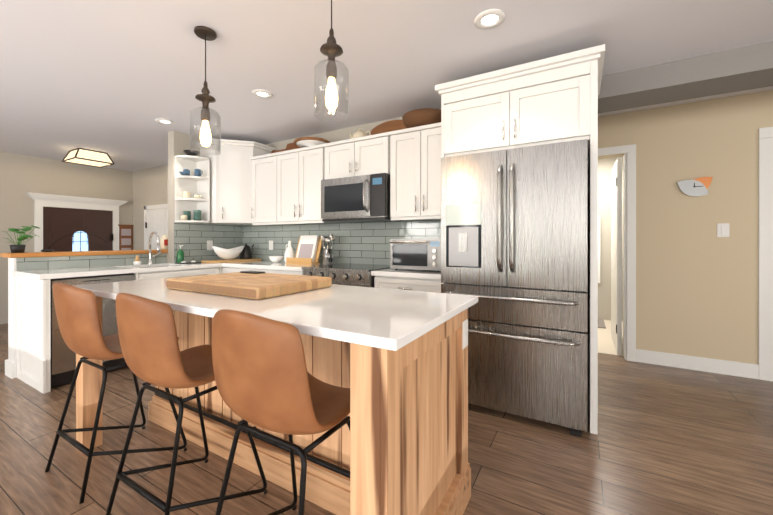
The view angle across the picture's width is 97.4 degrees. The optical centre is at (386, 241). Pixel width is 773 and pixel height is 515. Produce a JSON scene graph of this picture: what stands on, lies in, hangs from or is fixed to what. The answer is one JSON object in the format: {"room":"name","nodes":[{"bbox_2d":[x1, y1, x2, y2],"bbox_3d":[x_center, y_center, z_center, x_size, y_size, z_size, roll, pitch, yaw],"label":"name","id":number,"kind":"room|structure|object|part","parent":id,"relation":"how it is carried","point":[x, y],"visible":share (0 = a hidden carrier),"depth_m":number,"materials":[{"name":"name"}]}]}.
{"room":"kitchen","nodes":[
{"label":"kitchen","id":0,"kind":"room"},
{"bbox_2d":[0,151,132,323],"bbox_3d":[-6.805,0.201,2.552,0.120,2.940,8.500,0,0,30],"label":"wall","id":1,"kind":"structure","parent":0,"point":[21,176],"depth_m":5.09,"materials":[{"name":"beige paint"}]},
{"bbox_2d":[26,192,127,251],"bbox_3d":[-4.955,0.426,5.520,0.135,2.283,1.238,0,0,30],"label":"door frame","id":2,"kind":"structure","parent":1,"relation":"attached to","point":[41,200],"depth_m":5.38,"materials":[{"name":"white wood"}]},
{"bbox_2d":[43,207,112,251],"bbox_3d":[-4.992,0.518,5.542,0.050,2.098,0.886,0,0,30],"label":"entry door","id":3,"kind":"structure","parent":1,"relation":"in","point":[58,223],"depth_m":5.51,"materials":[{"name":"brown wood"}]},
{"bbox_2d":[118,224,133,249],"bbox_3d":[-4.678,-0.016,6.094,0.045,0.565,0.232,0,0,30],"label":"display","id":4,"kind":"object","parent":1,"relation":"attached to","point":[125,237],"visible":0.77,"depth_m":6.08,"materials":[{"name":"brown wood"}]},
{"bbox_2d":[5,131,242,378],"bbox_3d":[-2.669,-0.051,3.835,0.340,2.440,2.160,0,0,30],"label":"wall","id":5,"kind":"structure","parent":0,"point":[178,143],"depth_m":3.90,"materials":[{"name":"beige paint"}]},
{"bbox_2d":[0,250,167,257],"bbox_3d":[-2.748,0.118,3.868,0.250,0.040,2.178,0,0,30],"label":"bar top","id":6,"kind":"object","parent":5,"relation":"on","point":[57,254],"visible":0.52,"depth_m":3.26,"materials":[{"name":"brown wood"}]},
{"bbox_2d":[1,225,39,252],"bbox_3d":[-3.219,-0.023,3.008,0.268,0.243,0.242,0,0,30],"label":"potted plant","id":7,"kind":"object","parent":6,"relation":"on","point":[17,248],"visible":1,"depth_m":2.99,"materials":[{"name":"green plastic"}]},
{"bbox_2d":[41,232,106,251],"bbox_3d":[-3.041,0.003,3.328,0.060,0.190,0.510,0,0,30],"label":"decor","id":8,"kind":"object","parent":6,"relation":"on","point":[47,250],"visible":1,"depth_m":3.17,"materials":[{"name":"black plastic"}]},
{"bbox_2d":[160,235,167,249],"bbox_3d":[-2.617,0.010,4.048,0.160,0.175,0.118,0,0,30],"label":"pitcher","id":9,"kind":"object","parent":6,"relation":"on","point":[164,242],"visible":0.56,"depth_m":4.01,"materials":[{"name":"beige ceramic"}]},
{"bbox_2d":[16,253,165,270],"bbox_3d":[-2.875,0.195,3.442,0.010,0.109,1.213,0,0,30],"label":"tile backsplash","id":10,"kind":"structure","parent":5,"relation":"attached to","point":[29,263],"depth_m":3.29,"materials":[{"name":"grey tile"}]},
{"bbox_2d":[175,155,209,222],"bbox_3d":[-2.258,-0.601,3.955,0.250,0.760,0.268,0,0,30],"label":"open shelf unit","id":11,"kind":"object","parent":5,"relation":"attached to","point":[195,185],"visible":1,"depth_m":4.00,"materials":[{"name":"white wood"}]},
{"bbox_2d":[179,169,189,175],"bbox_3d":[-2.300,-0.789,3.872,0.109,0.075,0.158,0,0,-30],"label":"mug","id":12,"kind":"object","parent":11,"relation":"on","point":[186,172],"depth_m":3.85,"materials":[{"name":"blue ceramic"}]},
{"bbox_2d":[180,211,189,219],"bbox_3d":[-2.303,-0.297,3.891,0.080,0.110,0.167,0,0,-9],"label":"mug","id":13,"kind":"object","parent":11,"relation":"on","point":[186,215],"depth_m":3.90,"materials":[{"name":"teal ceramic"}]},
{"bbox_2d":[183,191,190,197],"bbox_3d":[-2.306,-0.534,3.921,0.079,0.075,0.079,0,0,18],"label":"mug","id":14,"kind":"object","parent":11,"relation":"on","point":[186,194],"depth_m":3.89,"materials":[{"name":"beige ceramic"}]},
{"bbox_2d":[183,150,199,155],"bbox_3d":[-2.260,-1.011,3.940,0.170,0.059,0.167,0,0,30],"label":"bowl","id":15,"kind":"object","parent":11,"relation":"on","point":[190,153],"visible":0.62,"depth_m":3.90,"materials":[{"name":"black plastic"}]},
{"bbox_2d":[190,210,200,220],"bbox_3d":[-2.190,-0.302,3.935,0.079,0.120,0.079,0,0,18],"label":"mug","id":16,"kind":"object","parent":11,"relation":"on","point":[197,213],"depth_m":3.91,"materials":[{"name":"teal ceramic"}]},
{"bbox_2d":[194,169,202,175],"bbox_3d":[-2.176,-0.792,3.924,0.093,0.080,0.069,0,0,42],"label":"mug","id":17,"kind":"object","parent":11,"relation":"on","point":[197,172],"depth_m":3.91,"materials":[{"name":"blue ceramic"}]},
{"bbox_2d":[174,222,243,262],"bbox_3d":[-2.213,0.014,4.275,0.011,0.468,0.885,0,0,30],"label":"tile backsplash","id":18,"kind":"structure","parent":5,"relation":"attached to","point":[194,237],"depth_m":4.19,"materials":[{"name":"grey tile"}]},
{"bbox_2d":[207,241,212,249],"bbox_3d":[-2.214,0.049,4.257,0.006,0.120,0.075,0,0,30],"label":"electrical outlet plate","id":19,"kind":"object","parent":18,"relation":"attached to","point":[209,245],"depth_m":4.25,"materials":[{"name":"white plastic"}]},
{"bbox_2d":[133,109,587,390],"bbox_3d":[-1.538,0.199,4.502,7.320,2.940,0.120,0,0,30],"label":"wall","id":20,"kind":"structure","parent":0,"point":[150,186],"depth_m":5.78,"materials":[{"name":"beige paint"}]},
{"bbox_2d":[144,204,167,249],"bbox_3d":[-3.629,0.472,5.611,1.450,2.190,0.030,0,0,30],"label":"door","id":21,"kind":"structure","parent":20,"relation":"attached to","point":[155,218],"depth_m":5.80,"materials":[{"name":"white wood"}]},
{"bbox_2d":[197,139,275,224],"bbox_3d":[-1.843,-0.696,4.253,0.673,0.950,0.608,0,0,30],"label":"upper cabinet","id":22,"kind":"object","parent":20,"relation":"attached to","point":[253,183],"depth_m":4.05,"materials":[{"name":"white wood"}]},
{"bbox_2d":[256,152,295,224],"bbox_3d":[-1.326,-0.616,4.112,0.487,0.790,0.339,0,0,30],"label":"upper cabinet","id":23,"kind":"object","parent":20,"relation":"attached to","point":[267,165],"depth_m":3.96,"materials":[{"name":"white wood"}]},
{"bbox_2d":[270,143,300,153],"bbox_3d":[-1.213,-1.102,4.097,0.515,0.162,0.070,0,0,30],"label":"paddle","id":24,"kind":"object","parent":23,"relation":"on","point":[290,146],"visible":0.52,"depth_m":4.08,"materials":[{"name":"brown wood"}]},
{"bbox_2d":[280,144,323,223],"bbox_3d":[-0.899,-0.616,3.867,0.741,0.790,0.339,0,0,30],"label":"upper cabinet","id":25,"kind":"object","parent":20,"relation":"attached to","point":[301,169],"depth_m":3.68,"materials":[{"name":"white wood"}]},
{"bbox_2d":[294,137,329,147],"bbox_3d":[-0.830,-1.061,3.806,0.410,0.100,0.410,0,0,30],"label":"cake stand","id":26,"kind":"object","parent":25,"relation":"on","point":[301,142],"visible":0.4,"depth_m":3.68,"materials":[{"name":"white ceramic"}]},
{"bbox_2d":[244,219,440,264],"bbox_3d":[-0.627,0.014,3.900,3.136,0.468,0.011,0,0,30],"label":"tile backsplash","id":27,"kind":"structure","parent":20,"relation":"attached to","point":[363,243],"depth_m":3.78,"materials":[{"name":"grey tile"}]},
{"bbox_2d":[269,241,272,249],"bbox_3d":[-1.491,0.049,4.387,0.075,0.120,0.006,0,0,30],"label":"electrical outlet plate","id":28,"kind":"object","parent":27,"relation":"attached to","point":[270,242],"depth_m":4.38,"materials":[{"name":"white plastic"}]},
{"bbox_2d":[324,132,387,179],"bbox_3d":[-0.231,-0.820,3.484,0.760,0.380,0.339,0,0,30],"label":"upper cabinet","id":29,"kind":"object","parent":20,"relation":"attached to","point":[365,155],"depth_m":3.32,"materials":[{"name":"white wood"}]},
{"bbox_2d":[349,128,370,138],"bbox_3d":[-0.275,-1.091,3.511,0.265,0.160,0.160,0,0,30],"label":"teapot","id":30,"kind":"object","parent":29,"relation":"on","point":[359,133],"visible":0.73,"depth_m":3.45,"materials":[{"name":"beige ceramic"}]},
{"bbox_2d":[321,173,402,222],"bbox_3d":[-0.266,-0.416,3.423,0.756,0.422,0.455,0,0,30],"label":"microwave","id":31,"kind":"object","parent":29,"relation":"attached to","point":[359,199],"visible":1,"depth_m":3.26,"materials":[{"name":"silver metal"}]},
{"bbox_2d":[371,120,406,134],"bbox_3d":[0.039,-1.122,3.431,0.480,0.208,0.068,0,0,30],"label":"board","id":32,"kind":"object","parent":29,"relation":"on","point":[390,126],"visible":0.38,"depth_m":3.44,"materials":[{"name":"brown wood"}]},
{"bbox_2d":[388,122,440,219],"bbox_3d":[0.385,-0.615,3.132,0.618,0.790,0.339,0,0,30],"label":"upper cabinet","id":33,"kind":"object","parent":20,"relation":"attached to","point":[414,154],"depth_m":3.01,"materials":[{"name":"white wood"}]},
{"bbox_2d":[402,108,440,127],"bbox_3d":[0.359,-1.078,3.124,0.430,0.135,0.430,0,0,30],"label":"wicker basket","id":34,"kind":"object","parent":33,"relation":"on","point":[419,117],"visible":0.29,"depth_m":2.96,"materials":[{"name":"brown wicker"}]},
{"bbox_2d":[0,323,772,514],"bbox_3d":[-1.371,1.203,1.456,15.000,0.060,12.000,0,0,30],"label":"floor","id":35,"kind":"structure","parent":0,"point":[666,440],"depth_m":1.84,"materials":[{"name":"brown wood"}]},
{"bbox_2d":[45,282,186,503],"bbox_3d":[-1.442,0.684,1.815,0.474,0.979,0.489,0,0,30],"label":"stool","id":36,"kind":"object","parent":35,"relation":"on","point":[77,315],"visible":0.9,"depth_m":1.61,"materials":[{"name":"brown leather"}]},
{"bbox_3d":[-1.444,0.401,1.811,0.444,0.419,0.491,0,0,30],"label":"seat","id":37,"kind":"part","parent":36,"relation":"part of","materials":[{"name":"leather"}]},
{"bbox_2d":[106,293,266,514],"bbox_3d":[-0.878,0.685,1.491,0.474,0.979,0.489,0,0,30],"label":"stool","id":38,"kind":"object","parent":35,"relation":"on","point":[152,353],"visible":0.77,"depth_m":1.29,"materials":[{"name":"brown leather"}]},
{"bbox_3d":[-0.880,0.401,1.488,0.444,0.419,0.491,0,0,30],"label":"seat","id":39,"kind":"part","parent":38,"relation":"part of","materials":[{"name":"leather"}]},
{"bbox_2d":[172,267,223,276],"bbox_3d":[-2.133,0.730,3.901,0.523,0.878,0.316,0,0,30],"label":"base cabinet","id":40,"kind":"object","parent":35,"relation":"on","point":[212,270],"depth_m":3.68,"materials":[{"name":"white"}]},
{"bbox_2d":[51,273,134,387],"bbox_3d":[-2.704,0.729,3.035,0.636,0.860,0.577,0,0,30],"label":"dishwasher","id":41,"kind":"object","parent":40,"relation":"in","point":[63,361],"visible":0.25,"depth_m":2.77,"materials":[{"name":"silver metal"}]},
{"bbox_2d":[12,262,221,279],"bbox_3d":[-2.379,0.270,3.671,0.644,0.040,2.153,0,0,30],"label":"countertop","id":42,"kind":"structure","parent":40,"relation":"on","point":[40,274],"depth_m":3.03,"materials":[{"name":"white stone"}]},
{"bbox_2d":[133,255,140,264],"bbox_3d":[-2.671,0.199,3.641,0.070,0.100,0.068,0,0,30],"label":"dish brush","id":43,"kind":"object","parent":42,"relation":"on","point":[137,261],"visible":1,"depth_m":3.62,"materials":[{"name":"white ceramic"}]},
{"bbox_2d":[147,232,160,263],"bbox_3d":[-2.521,0.070,3.754,0.224,0.357,0.142,0,0,30],"label":"faucet","id":44,"kind":"object","parent":42,"relation":"on","point":[150,256],"visible":1,"depth_m":3.74,"materials":[{"name":"silver metal"}]},
{"bbox_2d":[177,245,183,262],"bbox_3d":[-2.357,0.146,3.887,0.070,0.205,0.070,0,0,30],"label":"soap bottle","id":45,"kind":"object","parent":42,"relation":"on","point":[180,255],"visible":0.81,"depth_m":3.86,"materials":[{"name":"green plastic"}]},
{"bbox_2d":[175,258,201,263],"bbox_3d":[-2.245,0.221,3.852,0.120,0.055,0.230,0,0,30],"label":"tray","id":46,"kind":"object","parent":42,"relation":"on","point":[185,262],"visible":1,"depth_m":3.81,"materials":[{"name":"black plastic"}]},
{"bbox_2d":[201,258,260,262],"bbox_3d":[-1.915,0.237,4.227,0.300,0.022,0.630,0,0,30],"label":"cutting board","id":47,"kind":"object","parent":42,"relation":"on","point":[225,261],"visible":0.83,"depth_m":4.03,"materials":[{"name":"brown wood"}]},
{"bbox_2d":[212,246,243,259],"bbox_3d":[-1.942,0.140,4.179,0.220,0.170,0.420,0,0,30],"label":"bowl","id":48,"kind":"object","parent":47,"relation":"on","point":[228,254],"visible":1,"depth_m":4.10,"materials":[{"name":"white ceramic"}]},
{"bbox_2d":[240,244,253,258],"bbox_3d":[-1.824,0.126,4.434,0.277,0.198,0.156,0,0,30],"label":"gooseneck kettle","id":49,"kind":"object","parent":47,"relation":"on","point":[246,253],"visible":0.81,"depth_m":4.39,"materials":[{"name":"black metal"}]},
{"bbox_2d":[224,267,259,272],"bbox_3d":[-1.476,0.730,4.024,0.660,0.878,0.643,0,0,30],"label":"base cabinet","id":50,"kind":"object","parent":35,"relation":"on","point":[226,269],"depth_m":3.81,"materials":[{"name":"white"}]},
{"bbox_2d":[222,260,338,270],"bbox_3d":[-1.172,0.269,3.851,1.238,0.040,0.641,0,0,30],"label":"countertop","id":51,"kind":"structure","parent":50,"relation":"on","point":[262,264],"depth_m":3.68,"materials":[{"name":"white stone"}]},
{"bbox_2d":[268,256,282,262],"bbox_3d":[-1.295,0.211,3.982,0.170,0.075,0.170,0,0,30],"label":"bowl","id":52,"kind":"object","parent":51,"relation":"on","point":[275,259],"visible":1,"depth_m":3.93,"materials":[{"name":"white ceramic"}]},
{"bbox_2d":[284,241,294,262],"bbox_3d":[-1.124,0.121,3.941,0.127,0.255,0.122,0,0,30],"label":"jug","id":53,"kind":"object","parent":51,"relation":"on","point":[289,252],"visible":0.75,"depth_m":3.90,"materials":[{"name":"white ceramic"}]},
{"bbox_2d":[286,235,321,264],"bbox_3d":[-0.906,0.091,3.785,0.370,0.316,0.205,0,0,30],"label":"cookbook stand","id":54,"kind":"object","parent":51,"relation":"on","point":[308,250],"visible":0.94,"depth_m":3.76,"materials":[{"name":"brown wood"}]},
{"bbox_2d":[321,234,334,264],"bbox_3d":[-0.634,0.081,3.684,0.148,0.336,0.149,0,0,30],"label":"utensil crock","id":55,"kind":"object","parent":51,"relation":"on","point":[327,256],"visible":1,"depth_m":3.64,"materials":[{"name":"silver metal"}]},
{"bbox_2d":[76,296,470,514],"bbox_3d":[-0.688,0.728,1.743,2.049,0.889,0.782,0,0,30],"label":"kitchen island","id":56,"kind":"object","parent":35,"relation":"on","point":[400,447],"visible":0.52,"depth_m":1.41,"materials":[{"name":"maple wood"},{"name":"white quartz"}]},
{"bbox_2d":[75,274,477,350],"bbox_3d":[-0.685,0.268,1.748,2.100,0.030,0.810,0,0,30],"label":"island countertop","id":57,"kind":"structure","parent":56,"relation":"on","point":[391,319],"depth_m":1.32,"materials":[{"name":"white stone"}]},
{"bbox_2d":[167,272,331,299],"bbox_3d":[-0.736,0.224,1.840,0.720,0.055,0.500,0,0,30],"label":"board","id":58,"kind":"object","parent":57,"relation":"on","point":[259,286],"visible":0.92,"depth_m":1.67,"materials":[{"name":"brown wood"}]},
{"bbox_2d":[240,271,264,273],"bbox_3d":[-0.830,0.190,2.107,0.150,0.008,0.070,0,0,30],"label":"phone","id":59,"kind":"object","parent":58,"relation":"on","point":[255,272],"visible":1,"depth_m":2.10,"materials":[{"name":"black plastic"}]},
{"bbox_2d":[212,309,349,514],"bbox_3d":[-0.323,0.685,1.173,0.474,0.979,0.489,0,0,30],"label":"stool","id":60,"kind":"object","parent":35,"relation":"on","point":[265,378],"visible":0.98,"depth_m":0.97,"materials":[{"name":"brown leather"}]},
{"bbox_3d":[-0.324,0.402,1.170,0.444,0.419,0.491,0,0,30],"label":"seat","id":61,"kind":"part","parent":60,"relation":"part of","materials":[{"name":"leather"}]},
{"bbox_2d":[260,269,301,274],"bbox_3d":[-0.969,0.731,3.748,0.742,0.878,0.619,0,0,30],"label":"base cabinet","id":62,"kind":"object","parent":35,"relation":"on","point":[266,270],"depth_m":3.45,"materials":[{"name":"white"}]},
{"bbox_2d":[301,263,389,287],"bbox_3d":[-0.330,0.705,3.313,0.756,0.930,0.711,0,0,30],"label":"range","id":63,"kind":"object","parent":35,"relation":"on","point":[350,274],"visible":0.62,"depth_m":3.04,"materials":[{"name":"silver metal"}]},
{"bbox_2d":[374,276,440,292],"bbox_3d":[0.315,0.732,3.012,0.618,0.878,0.619,0,0,30],"label":"base cabinet","id":64,"kind":"object","parent":35,"relation":"on","point":[400,283],"depth_m":2.74,"materials":[{"name":"white"}]},
{"bbox_2d":[371,268,440,279],"bbox_3d":[0.302,0.271,3.009,0.638,0.040,0.638,0,0,30],"label":"countertop","id":65,"kind":"structure","parent":64,"relation":"on","point":[390,272],"depth_m":2.76,"materials":[{"name":"white stone"}]},
{"bbox_2d":[390,239,440,271],"bbox_3d":[0.318,0.115,2.985,0.470,0.270,0.426,0,0,30],"label":"toaster oven","id":66,"kind":"object","parent":65,"relation":"on","point":[419,254],"visible":0.81,"depth_m":2.83,"materials":[{"name":"silver metal"}]},
{"bbox_2d":[441,139,587,436],"bbox_3d":[0.952,0.284,2.512,0.910,1.775,0.816,0,0,30],"label":"fridge","id":67,"kind":"object","parent":35,"relation":"on","point":[514,240],"visible":0.92,"depth_m":2.17,"materials":[{"name":"silver metal"}]},
{"bbox_2d":[435,44,604,433],"bbox_3d":[0.998,0.004,2.571,1.070,2.335,0.702,0,0,30],"label":"tall cabinet","id":68,"kind":"object","parent":35,"relation":"on","point":[551,100],"visible":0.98,"depth_m":2.22,"materials":[{"name":"white wood"}]},
{"bbox_2d":[0,0,772,171],"bbox_3d":[-1.371,-1.297,1.453,15.000,0.060,12.000,0,0,30],"label":"ceiling","id":69,"kind":"structure","parent":0,"point":[114,79],"depth_m":2.29,"materials":[{"name":"white paint"}]},
{"bbox_2d":[62,148,113,167],"bbox_3d":[-4.226,-1.190,4.818,0.449,0.162,0.449,0,0,30],"label":"ceiling light","id":70,"kind":"object","parent":69,"relation":"attached to","point":[87,157],"visible":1,"depth_m":4.75,"materials":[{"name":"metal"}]},
{"bbox_2d":[155,118,173,124],"bbox_3d":[-2.338,-1.264,3.586,0.170,0.012,0.170,0,0,30],"label":"recessed light","id":71,"kind":"object","parent":69,"relation":"in","point":[165,121],"visible":0.98,"depth_m":3.57,"materials":[{"name":"white plastic"}]},
{"bbox_2d":[190,26,220,154],"bbox_3d":[-1.095,-0.905,2.056,0.166,0.724,0.166,0,0,30],"label":"pendant light","id":72,"kind":"object","parent":69,"relation":"hanging from","point":[205,98],"visible":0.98,"depth_m":2.04,"materials":[{"name":"clear glass"}]},
{"bbox_2d":[252,89,272,98],"bbox_3d":[-1.064,-1.263,2.914,0.170,0.012,0.170,0,0,30],"label":"recessed light","id":73,"kind":"object","parent":69,"relation":"in","point":[262,93],"visible":1,"depth_m":2.91,"materials":[{"name":"white plastic"}]},
{"bbox_2d":[314,0,348,121],"bbox_3d":[-0.267,-0.937,1.651,0.166,0.659,0.166,0,0,30],"label":"pendant light","id":74,"kind":"object","parent":69,"relation":"hanging from","point":[331,49],"visible":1,"depth_m":1.63,"materials":[{"name":"clear glass"}]},
{"bbox_2d":[474,9,504,28],"bbox_3d":[0.587,-1.262,1.933,0.170,0.012,0.170,0,0,30],"label":"recessed light","id":75,"kind":"object","parent":69,"relation":"in","point":[489,18],"visible":1,"depth_m":1.93,"materials":[{"name":"white plastic"}]},
{"bbox_2d":[598,156,622,355],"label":"door","id":76,"kind":"structure","parent":0,"point":[610,255],"depth_m":3.49,"materials":[{"name":"beige paint"}]},
{"bbox_2d":[598,41,772,113],"bbox_3d":[4.039,-1.182,1.442,5.400,0.169,0.360,0,0,30],"label":"header beam","id":77,"kind":"structure","parent":0,"point":[738,69],"depth_m":2.40,"materials":[{"name":"grey paint"}]},
{"bbox_2d":[598,90,772,363],"bbox_3d":[4.087,-0.049,2.430,6.500,2.440,0.120,0,0,30],"label":"wall","id":78,"kind":"structure","parent":0,"point":[696,286],"depth_m":3.08,"materials":[{"name":"beige paint"}]},
{"bbox_2d":[598,127,772,380],"bbox_3d":[3.128,0.106,2.970,2.300,2.130,0.138,0,0,30],"label":"trim","id":79,"kind":"structure","parent":78,"relation":"attached to","point":[762,369],"depth_m":2.98,"materials":[{"name":"white wood"}]},
{"bbox_2d":[677,177,712,195],"bbox_3d":[2.793,-0.494,3.078,0.247,0.172,0.035,0,0,30],"label":"clock","id":80,"kind":"object","parent":78,"relation":"attached to","point":[698,186],"visible":1,"depth_m":3.07,"materials":[{"name":"grey metal"}]},
{"bbox_2d":[717,223,729,236],"bbox_3d":[2.968,-0.099,2.993,0.080,0.120,0.012,0,0,30],"label":"switch plate","id":81,"kind":"object","parent":78,"relation":"attached to","point":[723,229],"visible":1,"depth_m":2.99,"materials":[{"name":"white plastic"}]}
]}

